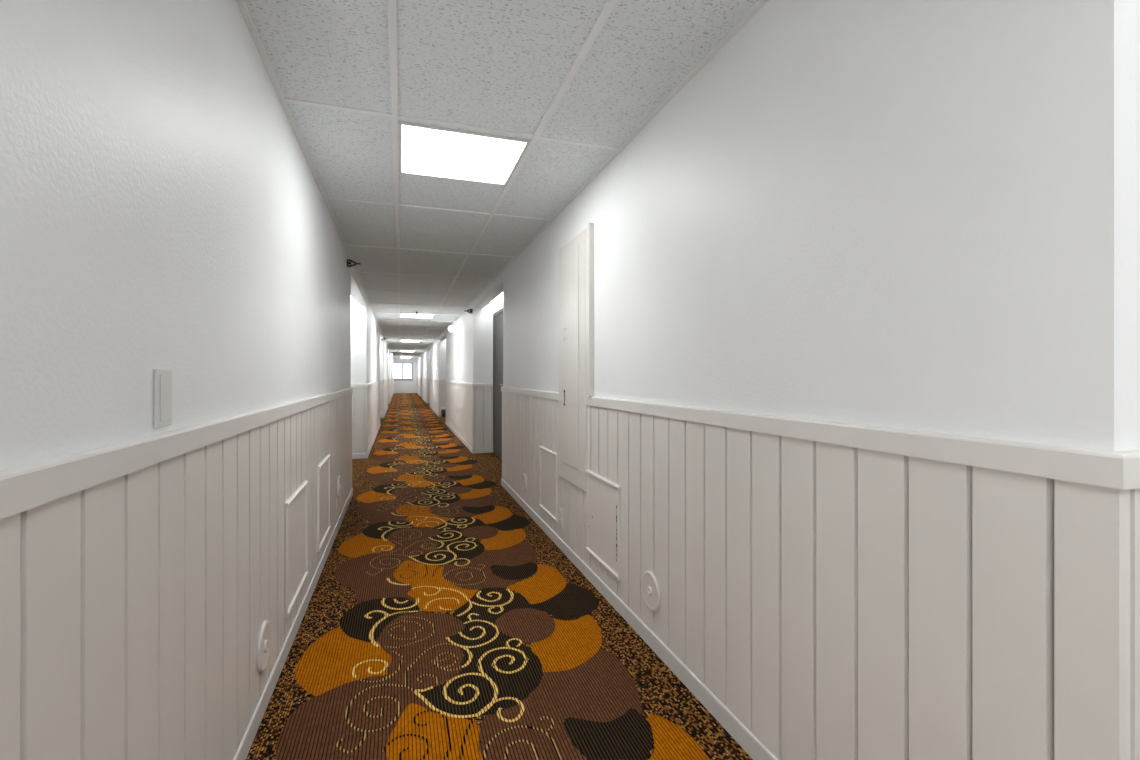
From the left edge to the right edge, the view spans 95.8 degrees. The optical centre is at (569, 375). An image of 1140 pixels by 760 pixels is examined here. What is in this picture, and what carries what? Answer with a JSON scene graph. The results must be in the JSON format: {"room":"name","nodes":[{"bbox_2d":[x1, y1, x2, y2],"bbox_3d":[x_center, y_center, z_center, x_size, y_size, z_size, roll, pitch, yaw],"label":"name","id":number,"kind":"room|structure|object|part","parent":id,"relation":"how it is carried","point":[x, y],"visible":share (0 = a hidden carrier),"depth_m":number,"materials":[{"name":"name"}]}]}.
{"room":"hotel corridor","nodes":[
{"label":"hotel corridor","id":0,"kind":"room"},
{"bbox_2d":[0,0,393,470],"bbox_3d":[-4.873,0.025,12.767,0.405,2.190,41.300,0,0,-18],"label":"wall","id":1,"kind":"structure","parent":0,"point":[162,206],"depth_m":0.97,"materials":[{"name":"paint"}]},
{"bbox_2d":[154,369,171,427],"bbox_3d":[-0.799,0.044,1.012,0.007,0.113,0.070,0,0,-18],"label":"wall plate","id":2,"kind":"object","parent":1,"relation":"attached to","point":[162,378],"visible":1,"depth_m":1.00,"materials":[{"name":"white plastic"}]},
{"bbox_2d":[0,378,393,759],"bbox_3d":[-4.811,0.636,12.787,0.296,0.967,41.300,0,0,-18],"label":"wainscoting","id":3,"kind":"structure","parent":1,"relation":"attached to","point":[134,606],"depth_m":1.00,"materials":[{"name":"paint"}]},
{"bbox_2d":[0,377,393,519],"bbox_3d":[-4.807,0.138,12.789,0.304,0.051,41.300,0,0,-18],"label":"trim","id":4,"kind":"structure","parent":1,"relation":"attached to","point":[23,488],"depth_m":0.82,"materials":[{"name":"paint"}]},
{"bbox_2d":[256,620,270,672],"bbox_3d":[-1.013,0.898,1.709,0.012,0.157,0.157,0,0,-18],"label":"round cover plate","id":5,"kind":"object","parent":1,"relation":"attached to","point":[264,639],"visible":1,"depth_m":1.69,"materials":[{"name":"paint"}]},
{"bbox_2d":[285,481,308,617],"bbox_3d":[-1.188,0.730,2.248,0.015,0.453,0.458,0,0,-18],"label":"access hatch","id":6,"kind":"object","parent":1,"relation":"attached to","point":[296,573],"visible":1,"depth_m":2.21,"materials":[{"name":"paint"}]},
{"bbox_3d":[-1.121,0.730,2.037,0.011,0.412,0.016,0,0,-18],"label":"moulding","id":7,"kind":"part","parent":6,"relation":"part of","materials":[{"name":"paint"}]},
{"bbox_3d":[-1.188,0.946,2.248,0.015,0.020,0.458,0,0,-18],"label":"moulding","id":8,"kind":"part","parent":6,"relation":"part of","materials":[{"name":"paint"}]},
{"bbox_3d":[-1.188,0.513,2.248,0.015,0.020,0.458,0,0,-18],"label":"moulding","id":9,"kind":"part","parent":6,"relation":"part of","materials":[{"name":"paint"}]},
{"bbox_3d":[-1.193,0.730,2.246,0.005,0.427,0.434,0,0,-18],"label":"panel","id":10,"kind":"part","parent":6,"relation":"part of","materials":[{"name":"paint"}]},
{"bbox_3d":[-1.259,0.730,2.457,0.011,0.412,0.016,0,0,-18],"label":"moulding","id":11,"kind":"part","parent":6,"relation":"part of","materials":[{"name":"paint"}]},
{"bbox_2d":[234,393,393,759],"bbox_3d":[-4.808,1.085,12.788,0.302,0.069,41.300,0,0,-18],"label":"baseboard","id":12,"kind":"structure","parent":1,"relation":"attached to","point":[243,750],"depth_m":2.04,"materials":[{"name":"paint"}]},
{"bbox_2d":[317,454,330,551],"bbox_3d":[-1.445,0.732,3.030,0.015,0.469,0.450,0,0,-18],"label":"access hatch","id":13,"kind":"object","parent":1,"relation":"attached to","point":[323,469],"visible":1,"depth_m":3.01,"materials":[{"name":"paint"}]},
{"bbox_3d":[-1.379,0.732,2.824,0.011,0.428,0.016,0,0,-18],"label":"moulding","id":14,"kind":"part","parent":13,"relation":"part of","materials":[{"name":"paint"}]},
{"bbox_3d":[-1.445,0.507,3.030,0.015,0.020,0.450,0,0,-18],"label":"moulding","id":15,"kind":"part","parent":13,"relation":"part of","materials":[{"name":"paint"}]},
{"bbox_3d":[-1.450,0.732,3.029,0.005,0.443,0.426,0,0,-18],"label":"panel","id":16,"kind":"part","parent":13,"relation":"part of","materials":[{"name":"paint"}]},
{"bbox_3d":[-1.445,0.956,3.030,0.015,0.020,0.450,0,0,-18],"label":"moulding","id":17,"kind":"part","parent":13,"relation":"part of","materials":[{"name":"paint"}]},
{"bbox_3d":[-1.515,0.732,3.236,0.011,0.428,0.016,0,0,-18],"label":"moulding","id":18,"kind":"part","parent":13,"relation":"part of","materials":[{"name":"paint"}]},
{"bbox_2d":[337,476,340,496],"bbox_3d":[-1.696,0.817,3.791,0.012,0.157,0.157,0,0,-18],"label":"round cover plate","id":19,"kind":"object","parent":1,"relation":"attached to","point":[339,477],"visible":1,"depth_m":3.77,"materials":[{"name":"paint"}]},
{"bbox_2d":[347,259,360,266],"bbox_3d":[-1.891,-0.980,4.505,0.110,0.078,0.072,0,0,-18],"label":"sprinkler","id":20,"kind":"object","parent":1,"relation":"attached to","point":[354,263],"visible":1,"depth_m":4.49,"materials":[{"name":"brown metal"}]},
{"bbox_2d":[394,359,416,392],"bbox_3d":[-10.457,0.025,32.742,2.249,2.190,0.140,0,0,-18],"label":"wall","id":21,"kind":"structure","parent":0,"point":[400,386],"depth_m":32.71,"materials":[{"name":"paint"}]},
{"bbox_2d":[394,363,412,379],"bbox_3d":[-10.601,-0.260,32.626,1.280,1.100,0.110,0,0,-18],"label":"window","id":22,"kind":"structure","parent":21,"relation":"in","point":[402,371],"depth_m":32.66,"materials":[{"name":"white glass"}]},
{"bbox_2d":[246,393,752,759],"bbox_3d":[-3.997,1.159,13.055,2.049,0.082,41.500,0,0,-18],"label":"floor","id":23,"kind":"structure","parent":0,"point":[440,621],"depth_m":2.11,"materials":[{"name":"carpet"}]},
{"bbox_2d":[441,407,445,416],"bbox_3d":[-3.388,0.986,13.970,0.239,0.267,0.239,0,0,-18],"label":"waste bin","id":24,"kind":"object","parent":23,"relation":"on","point":[443,409],"visible":0.6,"depth_m":13.88,"materials":[{"name":"plastic"}]},
{"bbox_2d":[244,0,758,358],"bbox_3d":[-3.997,-1.100,13.055,2.009,0.060,41.300,0,0,-18],"label":"ceiling","id":25,"kind":"structure","parent":0,"point":[494,64],"depth_m":1.97,"materials":[{"name":"tile"}]},
{"bbox_2d":[401,340,419,341],"bbox_3d":[-4.903,-1.061,15.820,0.571,0.017,0.566,0,0,-18],"label":"recessed light","id":26,"kind":"object","parent":25,"relation":"in","point":[401,340],"visible":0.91,"depth_m":15.63,"materials":[{"name":"white plastic"}]},
{"bbox_2d":[400,313,434,317],"bbox_3d":[-2.720,-1.061,9.169,0.571,0.017,0.566,0,0,-18],"label":"recessed light","id":27,"kind":"object","parent":25,"relation":"in","point":[411,315],"visible":0.97,"depth_m":9.04,"materials":[{"name":"white plastic"}]},
{"bbox_2d":[398,121,530,185],"bbox_3d":[-0.538,-1.061,2.518,0.571,0.017,0.566,0,0,-18],"label":"recessed light","id":28,"kind":"object","parent":25,"relation":"in","point":[423,150],"visible":1,"depth_m":2.44,"materials":[{"name":"white plastic"}]},
{"bbox_2d":[490,293,502,302],"bbox_3d":[-0.902,-1.054,6.600,0.124,0.032,1.640,0,0,-18],"label":"recessed light","id":29,"kind":"object","parent":25,"relation":"in","point":[501,294],"visible":0.22,"depth_m":6.94,"materials":[{"name":"white plastic"}]},
{"bbox_2d":[236,0,767,358],"bbox_3d":[-3.997,-1.065,13.055,1.439,0.009,41.300,0,0,-18],"label":"grid","id":30,"kind":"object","parent":25,"relation":"attached to","point":[609,6],"depth_m":2.20,"materials":[{"name":"metal"}]},
{"bbox_2d":[417,0,1139,457],"bbox_3d":[-3.121,0.025,13.342,0.405,2.190,41.300,0,0,-18],"label":"wall","id":31,"kind":"structure","parent":0,"point":[916,215],"depth_m":1.12,"materials":[{"name":"paint"}]},
{"bbox_2d":[448,325,453,332],"bbox_3d":[-2.349,-0.925,10.175,0.103,0.164,0.164,0,0,-18],"label":"dome","id":32,"kind":"object","parent":31,"relation":"attached to","point":[451,327],"visible":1,"depth_m":10.12,"materials":[{"name":"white glass"}]},
{"bbox_2d":[493,308,502,458],"bbox_3d":[-0.963,0.117,6.935,0.058,2.003,0.970,0,0,-18],"label":"door","id":33,"kind":"structure","parent":31,"relation":"in","point":[497,316],"depth_m":7.11,"materials":[{"name":"metal"}]},
{"bbox_2d":[521,473,526,491],"bbox_3d":[-0.385,0.895,4.299,0.012,0.157,0.157,0,0,-18],"label":"round cover plate","id":34,"kind":"object","parent":31,"relation":"attached to","point":[524,481],"visible":1,"depth_m":4.27,"materials":[{"name":"paint"}]},
{"bbox_2d":[539,446,557,521],"bbox_3d":[-0.154,0.741,3.591,0.015,0.448,0.423,0,0,-18],"label":"access hatch","id":35,"kind":"object","parent":31,"relation":"attached to","point":[548,458],"visible":1,"depth_m":3.56,"materials":[{"name":"paint"}]},
{"bbox_3d":[-0.215,0.741,3.784,0.011,0.407,0.016,0,0,-18],"label":"moulding","id":36,"kind":"part","parent":35,"relation":"part of","materials":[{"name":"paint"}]},
{"bbox_3d":[-0.154,0.527,3.591,0.015,0.020,0.423,0,0,-18],"label":"moulding","id":37,"kind":"part","parent":35,"relation":"part of","materials":[{"name":"paint"}]},
{"bbox_3d":[-0.154,0.955,3.591,0.015,0.020,0.423,0,0,-18],"label":"moulding","id":38,"kind":"part","parent":35,"relation":"part of","materials":[{"name":"paint"}]},
{"bbox_3d":[-0.088,0.741,3.398,0.011,0.407,0.016,0,0,-18],"label":"moulding","id":39,"kind":"part","parent":35,"relation":"part of","materials":[{"name":"paint"}]},
{"bbox_2d":[559,507,562,526],"bbox_3d":[-0.060,0.910,3.313,0.010,0.116,0.070,0,0,-18],"label":"outlet","id":40,"kind":"object","parent":31,"relation":"attached to","point":[560,508],"visible":1,"depth_m":3.30,"materials":[{"name":"white plastic"}]},
{"bbox_2d":[559,222,593,491],"bbox_3d":[0.024,-0.090,3.056,0.032,1.469,0.588,0,0,-18],"label":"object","id":41,"kind":"structure","parent":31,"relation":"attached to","point":[576,258],"depth_m":2.99,"materials":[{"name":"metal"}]},
{"bbox_3d":[0.000,-0.104,3.099,0.005,1.292,0.306,0,0,-18],"label":"door","id":42,"kind":"part","parent":41,"relation":"part of","materials":[{"name":"white wood"}]},
{"bbox_2d":[417,392,777,759],"bbox_3d":[-3.186,1.085,13.321,0.302,0.069,41.300,0,0,-18],"label":"baseboard","id":43,"kind":"structure","parent":31,"relation":"attached to","point":[752,746],"depth_m":2.03,"materials":[{"name":"paint"}]},
{"bbox_2d":[586,470,620,580],"bbox_3d":[0.162,0.741,2.628,0.015,0.444,0.444,0,0,-18],"label":"access hatch","id":44,"kind":"object","parent":31,"relation":"attached to","point":[603,495],"visible":1,"depth_m":2.60,"materials":[{"name":"paint"}]},
{"bbox_3d":[0.097,0.741,2.833,0.011,0.403,0.016,0,0,-18],"label":"moulding","id":45,"kind":"part","parent":44,"relation":"part of","materials":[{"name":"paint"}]},
{"bbox_3d":[0.162,0.529,2.628,0.015,0.020,0.444,0,0,-18],"label":"moulding","id":46,"kind":"part","parent":44,"relation":"part of","materials":[{"name":"paint"}]},
{"bbox_3d":[0.162,0.953,2.628,0.015,0.020,0.444,0,0,-18],"label":"moulding","id":47,"kind":"part","parent":44,"relation":"part of","materials":[{"name":"paint"}]},
{"bbox_3d":[0.231,0.741,2.426,0.011,0.403,0.016,0,0,-18],"label":"moulding","id":48,"kind":"part","parent":44,"relation":"part of","materials":[{"name":"paint"}]},
{"bbox_2d":[641,571,660,611],"bbox_3d":[0.330,0.887,2.120,0.012,0.157,0.157,0,0,-18],"label":"round cover plate","id":49,"kind":"object","parent":31,"relation":"attached to","point":[650,588],"visible":1,"depth_m":2.10,"materials":[{"name":"paint"}]},
{"bbox_2d":[417,378,1139,759],"bbox_3d":[-3.183,0.636,13.322,0.296,0.967,41.300,0,0,-18],"label":"wainscoting","id":50,"kind":"structure","parent":31,"relation":"attached to","point":[840,602],"depth_m":1.15,"materials":[{"name":"paint"}]},
{"bbox_2d":[417,377,1139,489],"bbox_3d":[-3.187,0.138,13.320,0.304,0.051,41.300,0,0,-18],"label":"trim","id":51,"kind":"structure","parent":31,"relation":"attached to","point":[1113,470],"depth_m":1.00,"materials":[{"name":"paint"}]}
]}

